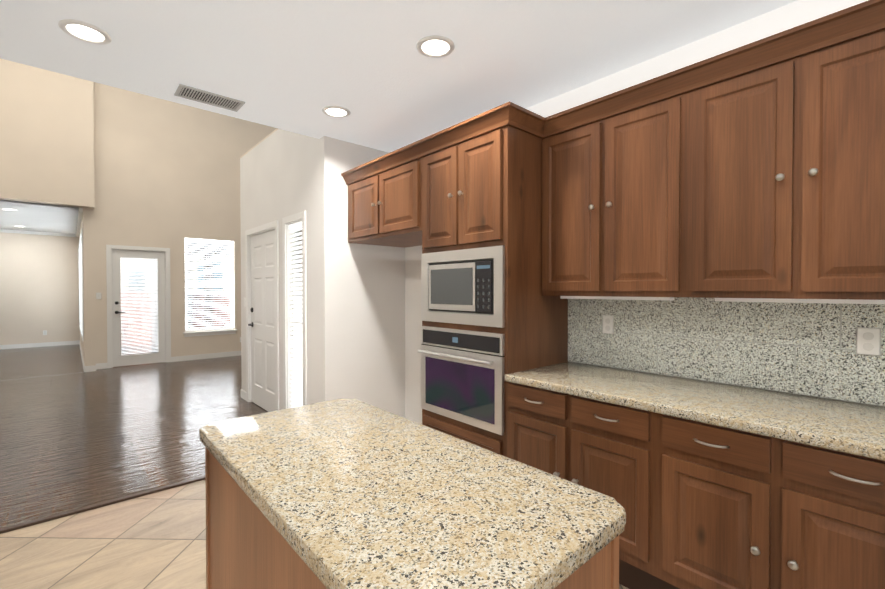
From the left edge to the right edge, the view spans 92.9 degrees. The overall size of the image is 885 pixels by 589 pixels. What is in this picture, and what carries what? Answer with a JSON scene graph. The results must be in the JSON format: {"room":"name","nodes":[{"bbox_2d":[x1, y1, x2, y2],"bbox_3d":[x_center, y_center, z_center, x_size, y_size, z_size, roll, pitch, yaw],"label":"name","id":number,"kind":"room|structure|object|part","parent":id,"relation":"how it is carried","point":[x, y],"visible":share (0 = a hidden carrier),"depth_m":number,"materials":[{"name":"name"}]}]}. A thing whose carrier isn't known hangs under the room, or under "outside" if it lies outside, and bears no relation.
{"room":"kitchen","nodes":[
{"label":"kitchen","id":0,"kind":"room"},
{"bbox_2d":[0,200,78,233],"bbox_3d":[-8.821,-1.596,8.130,3.050,0.150,4.830,-1,1,-42],"label":"ceiling","id":1,"kind":"structure","parent":0,"point":[29,216],"depth_m":8.22,"materials":[{"name":"paint"}]},
{"bbox_2d":[0,208,16,210],"bbox_3d":[-7.603,-1.506,7.373,0.210,0.010,0.210,-1,1,-42],"label":"recessed light","id":2,"kind":"object","parent":1,"relation":"in","point":[8,209],"visible":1,"depth_m":7.38,"materials":[{"name":"white"}]},
{"bbox_2d":[0,232,79,344],"bbox_3d":[-10.372,-0.135,9.902,3.050,2.820,0.150,-1,1,-42],"label":"wall","id":3,"kind":"structure","parent":0,"point":[39,284],"depth_m":10.26,"materials":[{"name":"paint"}]},
{"bbox_2d":[0,229,75,236],"bbox_3d":[-10.362,-1.507,9.759,2.900,0.070,0.050,-1,1,-42],"label":"crown molding","id":4,"kind":"structure","parent":3,"relation":"attached to","point":[35,233],"depth_m":10.20,"materials":[{"name":"white"}]},
{"bbox_2d":[0,340,78,348],"bbox_3d":[-10.374,1.215,9.809,2.900,0.100,0.012,-1,1,-42],"label":"baseboard","id":5,"kind":"structure","parent":3,"relation":"attached to","point":[28,345],"depth_m":10.26,"materials":[{"name":"white wood"}]},
{"bbox_2d":[0,58,94,208],"bbox_3d":[-7.155,-2.886,6.230,3.050,2.780,0.200,-1,1,-42],"label":"wall","id":6,"kind":"structure","parent":0,"point":[46,136],"depth_m":6.77,"materials":[{"name":"paint"}]},
{"bbox_2d":[79,213,83,359],"bbox_3d":[-7.736,-0.124,9.111,0.150,2.820,4.530,-1,1,-42],"label":"wall","id":7,"kind":"structure","parent":0,"point":[81,341],"depth_m":8.12,"materials":[{"name":"paint"}]},
{"bbox_2d":[76,207,82,236],"bbox_3d":[-7.761,-1.497,8.970,0.050,0.070,4.680,-1,1,-42],"label":"crown molding","id":8,"kind":"structure","parent":7,"relation":"attached to","point":[80,211],"depth_m":8.15,"materials":[{"name":"white paint"}]},
{"bbox_2d":[78,239,80,331],"bbox_3d":[-8.216,-0.210,9.573,0.076,2.010,1.830,-1,1,-42],"label":"window","id":9,"kind":"structure","parent":7,"relation":"in","point":[79,290],"depth_m":10.19,"materials":[{"name":"white"}]},
{"bbox_2d":[79,340,84,371],"bbox_3d":[-7.681,1.226,8.943,0.012,0.100,4.880,-1,1,-42],"label":"baseboard","id":10,"kind":"structure","parent":7,"relation":"attached to","point":[82,357],"depth_m":8.16,"materials":[{"name":"white wood"}]},
{"bbox_2d":[80,228,83,341],"bbox_3d":[-6.867,-0.190,8.049,0.076,2.010,1.500,-1,1,-42],"label":"window","id":11,"kind":"structure","parent":7,"relation":"in","point":[81,280],"depth_m":7.52,"materials":[{"name":"white"}]},
{"bbox_2d":[0,340,267,527],"bbox_3d":[-5.354,1.355,7.232,7.300,0.112,10.830,-1,1,-42],"label":"floor","id":12,"kind":"structure","parent":0,"point":[72,436],"depth_m":4.42,"materials":[{"name":"brown wood"}]},
{"bbox_2d":[85,365,95,371],"bbox_3d":[-5.998,1.250,7.165,0.150,0.100,0.012,-1,1,-42],"label":"baseboard","id":13,"kind":"structure","parent":12,"relation":"on","point":[90,368],"depth_m":7.16,"materials":[{"name":"white wood"}]},
{"bbox_2d":[83,82,276,365],"bbox_3d":[-4.706,-1.508,8.649,4.100,5.600,0.150,-1,1,-42],"label":"wall","id":14,"kind":"structure","parent":0,"point":[166,174],"depth_m":8.01,"materials":[{"name":"paint"}]},
{"bbox_2d":[96,293,100,298],"bbox_3d":[-6.036,0.009,7.381,0.072,0.115,0.015,-1,1,-42],"label":"light switch","id":15,"kind":"object","parent":14,"relation":"attached to","point":[98,295],"visible":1,"depth_m":7.38,"materials":[{"name":"white plastic"}]},
{"bbox_2d":[106,245,170,367],"bbox_3d":[-5.634,0.194,7.819,0.960,2.195,0.136,-1,1,-42],"label":"door frame","id":16,"kind":"structure","parent":14,"relation":"attached to","point":[109,248],"depth_m":7.67,"materials":[{"name":"white wood"}]},
{"bbox_2d":[112,250,165,366],"bbox_3d":[-5.633,0.231,7.818,0.796,2.105,0.056,-1,1,-42],"label":"patio door","id":17,"kind":"structure","parent":14,"relation":"in","point":[119,359],"depth_m":7.77,"materials":[{"name":"white wood"}]},
{"bbox_2d":[115,258,157,355],"bbox_3d":[-5.647,0.201,7.769,0.651,1.785,0.086,-1,1,-42],"label":"door glass","id":18,"kind":"object","parent":17,"relation":"attached to","point":[116,303],"depth_m":7.79,"materials":[{"name":"clear glass"}]},
{"bbox_2d":[120,258,157,353],"bbox_3d":[-5.633,0.197,7.818,0.556,1.751,0.015,-1,1,-42],"label":"door blinds","id":19,"kind":"object","parent":17,"relation":"attached to","point":[139,302],"visible":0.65,"depth_m":7.81,"materials":[{"name":"white plastic"}]},
{"bbox_2d":[96,351,240,368],"bbox_3d":[-4.595,1.230,8.674,3.950,0.100,0.012,-1,1,-42],"label":"baseboard","id":20,"kind":"structure","parent":14,"relation":"attached to","point":[186,358],"depth_m":8.42,"materials":[{"name":"white wood"}]},
{"bbox_2d":[183,241,236,336],"bbox_3d":[-4.753,-0.161,8.595,0.985,1.947,0.175,-1,1,-42],"label":"window","id":21,"kind":"structure","parent":14,"relation":"in","point":[208,283],"depth_m":8.61,"materials":[{"name":"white glass"}]},
{"bbox_2d":[185,238,233,328],"bbox_3d":[-4.748,-0.238,8.589,0.889,1.787,0.050,-1,1,-42],"label":"window blinds","id":22,"kind":"object","parent":21,"relation":"attached to","point":[212,241],"visible":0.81,"depth_m":8.57,"materials":[{"name":"white plastic"}]},
{"bbox_3d":[-4.791,-0.208,8.638,0.899,1.854,0.060,-1,1,-42],"label":"back window sash","id":23,"kind":"part","parent":21,"relation":"part of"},
{"bbox_2d":[240,128,277,157],"bbox_3d":[-0.839,-1.775,5.397,2.615,0.020,2.400,-1,1,-42],"label":"wall","id":24,"kind":"structure","parent":0,"point":[259,142],"depth_m":4.85,"materials":[{"name":"paint"}]},
{"bbox_2d":[240,129,337,409],"bbox_3d":[-1.774,-0.204,4.591,0.120,3.100,2.400,-1,1,-42],"label":"wall","id":25,"kind":"structure","parent":0,"point":[284,173],"depth_m":3.90,"materials":[{"name":"beige paint"}]},
{"bbox_2d":[241,389,245,399],"bbox_3d":[-1.823,1.284,4.566,0.012,0.100,2.400,-1,1,-42],"label":"baseboard","id":26,"kind":"structure","parent":25,"relation":"attached to","point":[243,394],"depth_m":5.37,"materials":[{"name":"white wood"}]},
{"bbox_2d":[245,220,278,410],"bbox_3d":[-2.051,0.263,4.899,0.136,2.133,1.070,-1,1,-42],"label":"door frame","id":27,"kind":"structure","parent":25,"relation":"attached to","point":[264,228],"depth_m":4.98,"materials":[{"name":"white wood"}]},
{"bbox_2d":[250,230,275,411],"bbox_3d":[-2.064,0.300,4.888,0.035,2.043,0.906,-1,1,-42],"label":"door","id":28,"kind":"structure","parent":25,"relation":"in","point":[263,368],"depth_m":4.88,"materials":[{"name":"white wood"}]},
{"bbox_2d":[282,211,306,408],"bbox_3d":[-1.415,0.261,4.180,0.136,2.110,0.550,-1,1,-42],"label":"door frame","id":29,"kind":"structure","parent":25,"relation":"attached to","point":[287,221],"depth_m":4.29,"materials":[{"name":"white wood"}]},
{"bbox_2d":[289,221,302,407],"bbox_3d":[-1.307,0.260,4.275,0.352,2.180,0.620,-1,1,-42],"label":"sidelight window","id":30,"kind":"structure","parent":25,"relation":"in","point":[296,364],"depth_m":4.23,"materials":[{"name":"white glass"}]},
{"bbox_3d":[-1.394,0.261,4.198,0.060,1.974,0.414,-1,1,-42],"label":"sash","id":31,"kind":"part","parent":30,"relation":"part of","materials":[{"name":"white"}]},
{"bbox_2d":[299,230,301,313],"bbox_3d":[-1.550,-0.227,6.311,2.495,3.100,0.120,-1,1,-42],"label":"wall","id":32,"kind":"structure","parent":0,"point":[300,263],"depth_m":5.85,"materials":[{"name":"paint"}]},
{"bbox_2d":[0,480,628,588],"bbox_3d":[-0.310,1.454,0.212,5.550,0.100,6.370,-1,1,-42],"label":"floor","id":33,"kind":"structure","parent":0,"point":[156,540],"depth_m":2.29,"materials":[{"name":"beige tile"}]},
{"bbox_2d":[0,475,204,533],"bbox_3d":[-2.728,1.368,2.291,4.385,0.016,0.050,-1,1,-42],"label":"transition strip","id":34,"kind":"object","parent":33,"relation":"on","point":[81,509],"depth_m":2.71,"materials":[{"name":"brown wood"}]},
{"bbox_2d":[202,442,618,588],"bbox_3d":[-0.218,0.948,1.225,0.579,0.884,1.234,-1,1,-42],"label":"kitchen island","id":35,"kind":"object","parent":33,"relation":"on","point":[243,552],"depth_m":1.15,"materials":[{"name":"brown wood"}]},
{"bbox_2d":[199,398,625,588],"bbox_3d":[-0.223,0.485,1.215,0.606,0.039,1.276,-1,1,-42],"label":"island countertop","id":36,"kind":"structure","parent":35,"relation":"on","point":[364,495],"depth_m":0.95,"materials":[{"name":"beige stone"}]},
{"bbox_2d":[417,104,572,455],"bbox_3d":[0.345,0.147,2.914,0.662,2.442,0.786,-1,1,-42],"label":"tall cabinet","id":37,"kind":"object","parent":33,"relation":"on","point":[484,316],"depth_m":2.59,"materials":[{"name":"brown wood"}]},
{"bbox_2d":[417,326,503,434],"bbox_3d":[0.079,0.513,2.692,0.083,0.585,0.749,-1,1,-42],"label":"oven","id":38,"kind":"object","parent":37,"relation":"in","point":[462,368],"depth_m":2.65,"materials":[{"name":"silver metal"}]},
{"bbox_2d":[421,245,504,327],"bbox_3d":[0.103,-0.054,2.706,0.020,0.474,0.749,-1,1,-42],"label":"microwave","id":39,"kind":"object","parent":37,"relation":"in","point":[464,286],"depth_m":2.66,"materials":[{"name":"grey metal"}]},
{"bbox_3d":[0.792,-1.020,2.362,0.703,0.094,4.317,-1,1,-42],"label":"crown","id":40,"kind":"part","parent":37,"relation":"part of","materials":[{"name":"brown wood"}]},
{"bbox_2d":[505,384,648,588],"bbox_3d":[0.876,0.933,2.328,0.658,0.885,0.836,-1,1,-42],"label":"base cabinet","id":41,"kind":"object","parent":33,"relation":"on","point":[601,448],"depth_m":2.00,"materials":[{"name":"brown wood"}]},
{"bbox_2d":[649,412,884,588],"bbox_3d":[1.424,0.941,1.708,0.658,0.885,0.820,-1,1,-42],"label":"base cabinet","id":42,"kind":"object","parent":33,"relation":"on","point":[728,510],"depth_m":1.53,"materials":[{"name":"brown wood"}]},
{"bbox_2d":[505,360,884,463],"bbox_3d":[1.418,0.479,1.698,0.673,0.040,2.463,-1,1,-42],"label":"countertop","id":43,"kind":"structure","parent":42,"relation":"on","point":[847,427],"depth_m":1.78,"materials":[{"name":"beige stone"}]},
{"bbox_2d":[568,297,884,406],"bbox_3d":[1.665,0.234,1.913,0.012,0.444,2.464,-1,1,-42],"label":"backsplash","id":44,"kind":"structure","parent":43,"relation":"on","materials":[{"name":"stone"}]},
{"bbox_2d":[602,315,613,333],"bbox_3d":[1.029,0.182,2.616,0.008,0.115,0.072,-1,1,-42],"label":"outlet","id":45,"kind":"object","parent":44,"relation":"attached to","point":[607,320],"depth_m":2.61,"materials":[{"name":"white plastic"}]},
{"bbox_2d":[856,327,880,355],"bbox_3d":[1.784,0.193,1.762,0.008,0.115,0.072,-1,1,-42],"label":"outlet","id":46,"kind":"object","parent":44,"relation":"attached to","point":[868,339],"depth_m":1.76,"materials":[{"name":"white plastic"}]},
{"bbox_2d":[337,139,404,417],"bbox_3d":[-0.039,-0.204,4.604,2.495,3.100,0.120,-1,1,-42],"label":"wall","id":47,"kind":"structure","parent":0,"point":[371,316],"depth_m":3.94,"materials":[{"name":"paint"}]},
{"bbox_2d":[345,144,416,247],"bbox_3d":[-0.268,-0.777,3.597,0.658,0.612,1.066,-1,1,-42],"label":"upper cabinet","id":48,"kind":"object","parent":47,"relation":"attached to","point":[382,193],"depth_m":3.34,"materials":[{"name":"brown wood"}]},
{"bbox_2d":[0,0,796,152],"bbox_3d":[-0.303,-2.841,0.148,5.550,3.010,6.350,-1,1,-42],"label":"ceiling","id":49,"kind":"structure","parent":0,"point":[295,66],"depth_m":2.33,"materials":[{"name":"paint"}]},
{"bbox_2d":[58,19,110,44],"bbox_3d":[-1.846,-1.357,2.175,0.210,0.010,0.210,-1,1,-42],"label":"recessed light","id":50,"kind":"object","parent":49,"relation":"in","point":[84,31],"visible":1,"depth_m":2.17,"materials":[{"name":"white"}]},
{"bbox_2d":[174,84,244,111],"bbox_3d":[-1.616,-1.368,2.926,0.400,0.008,0.200,-1,1,-42],"label":"ceiling vent","id":51,"kind":"object","parent":49,"relation":"in","point":[203,96],"visible":1,"depth_m":2.91,"materials":[{"name":"silver metal"}]},
{"bbox_2d":[322,105,350,117],"bbox_3d":[-0.795,-1.370,3.145,0.210,0.010,0.210,-1,1,-42],"label":"recessed light","id":52,"kind":"object","parent":49,"relation":"in","point":[336,111],"visible":1,"depth_m":3.14,"materials":[{"name":"white"}]},
{"bbox_2d":[416,35,454,57],"bbox_3d":[-0.038,-1.359,2.305,0.210,0.010,0.210,-1,1,-42],"label":"recessed light","id":53,"kind":"object","parent":49,"relation":"in","point":[435,46],"visible":1,"depth_m":2.30,"materials":[{"name":"white"}]},
{"bbox_2d":[541,69,680,299],"bbox_3d":[0.999,-0.532,2.418,0.328,1.072,0.836,-1,1,-42],"label":"upper cabinet","id":54,"kind":"object","parent":0,"relation":"attached to","point":[611,164],"depth_m":2.26,"materials":[{"name":"brown wood"}]},
{"bbox_2d":[405,0,867,423],"bbox_3d":[1.752,0.011,1.938,0.150,2.740,6.250,-1,1,-42],"label":"wall","id":55,"kind":"structure","parent":0,"point":[785,17],"depth_m":2.49,"materials":[{"name":"paint"}]},
{"bbox_2d":[681,0,884,303],"bbox_3d":[1.548,-0.523,1.798,0.328,1.072,0.820,-1,1,-42],"label":"upper cabinet","id":56,"kind":"object","parent":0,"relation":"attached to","point":[783,133],"depth_m":1.71,"materials":[{"name":"brown wood"}]},
{"label":"outside","id":57,"kind":"structure","parent":0,"visible":0},
{"bbox_3d":[-6.606,1.687,16.611,11.450,0.100,14.230,-1,1,-42],"label":"ground","id":58,"kind":"structure","parent":57,"visible":0},
{"bbox_2d":[151,256,192,346],"bbox_3d":[-6.856,0.341,10.650,0.800,2.750,0.600,-1,1,-42],"label":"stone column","id":59,"kind":"structure","parent":58,"relation":"on","point":[189,317],"depth_m":10.53,"materials":[{"name":"white"}]},
{"bbox_2d":[120,255,229,340],"bbox_3d":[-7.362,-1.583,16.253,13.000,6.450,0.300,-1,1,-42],"label":"house","id":60,"kind":"structure","parent":58,"relation":"on","point":[225,279],"depth_m":13.95,"materials":[{"name":"beige"}]},
{"bbox_2d":[128,262,222,290],"bbox_3d":[-9.103,-0.655,14.490,2.760,1.060,0.049,-1,1,-42],"label":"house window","id":61,"kind":"structure","parent":60,"relation":"attached to","point":[201,282],"depth_m":14.89,"materials":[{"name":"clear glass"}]},
{"bbox_2d":[120,290,230,345],"bbox_3d":[-5.079,0.768,12.749,8.535,1.840,0.060,-1,1,-42],"label":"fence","id":62,"kind":"object","parent":58,"relation":"on","point":[217,317],"depth_m":10.67,"materials":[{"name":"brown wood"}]},
{"bbox_2d":[187,241,229,327],"bbox_3d":[-4.683,0.144,10.380,5.200,3.150,2.080,-1,1,-42],"label":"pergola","id":63,"kind":"object","parent":58,"relation":"on","point":[208,315],"depth_m":10.17,"materials":[{"name":"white wood"}]}
]}

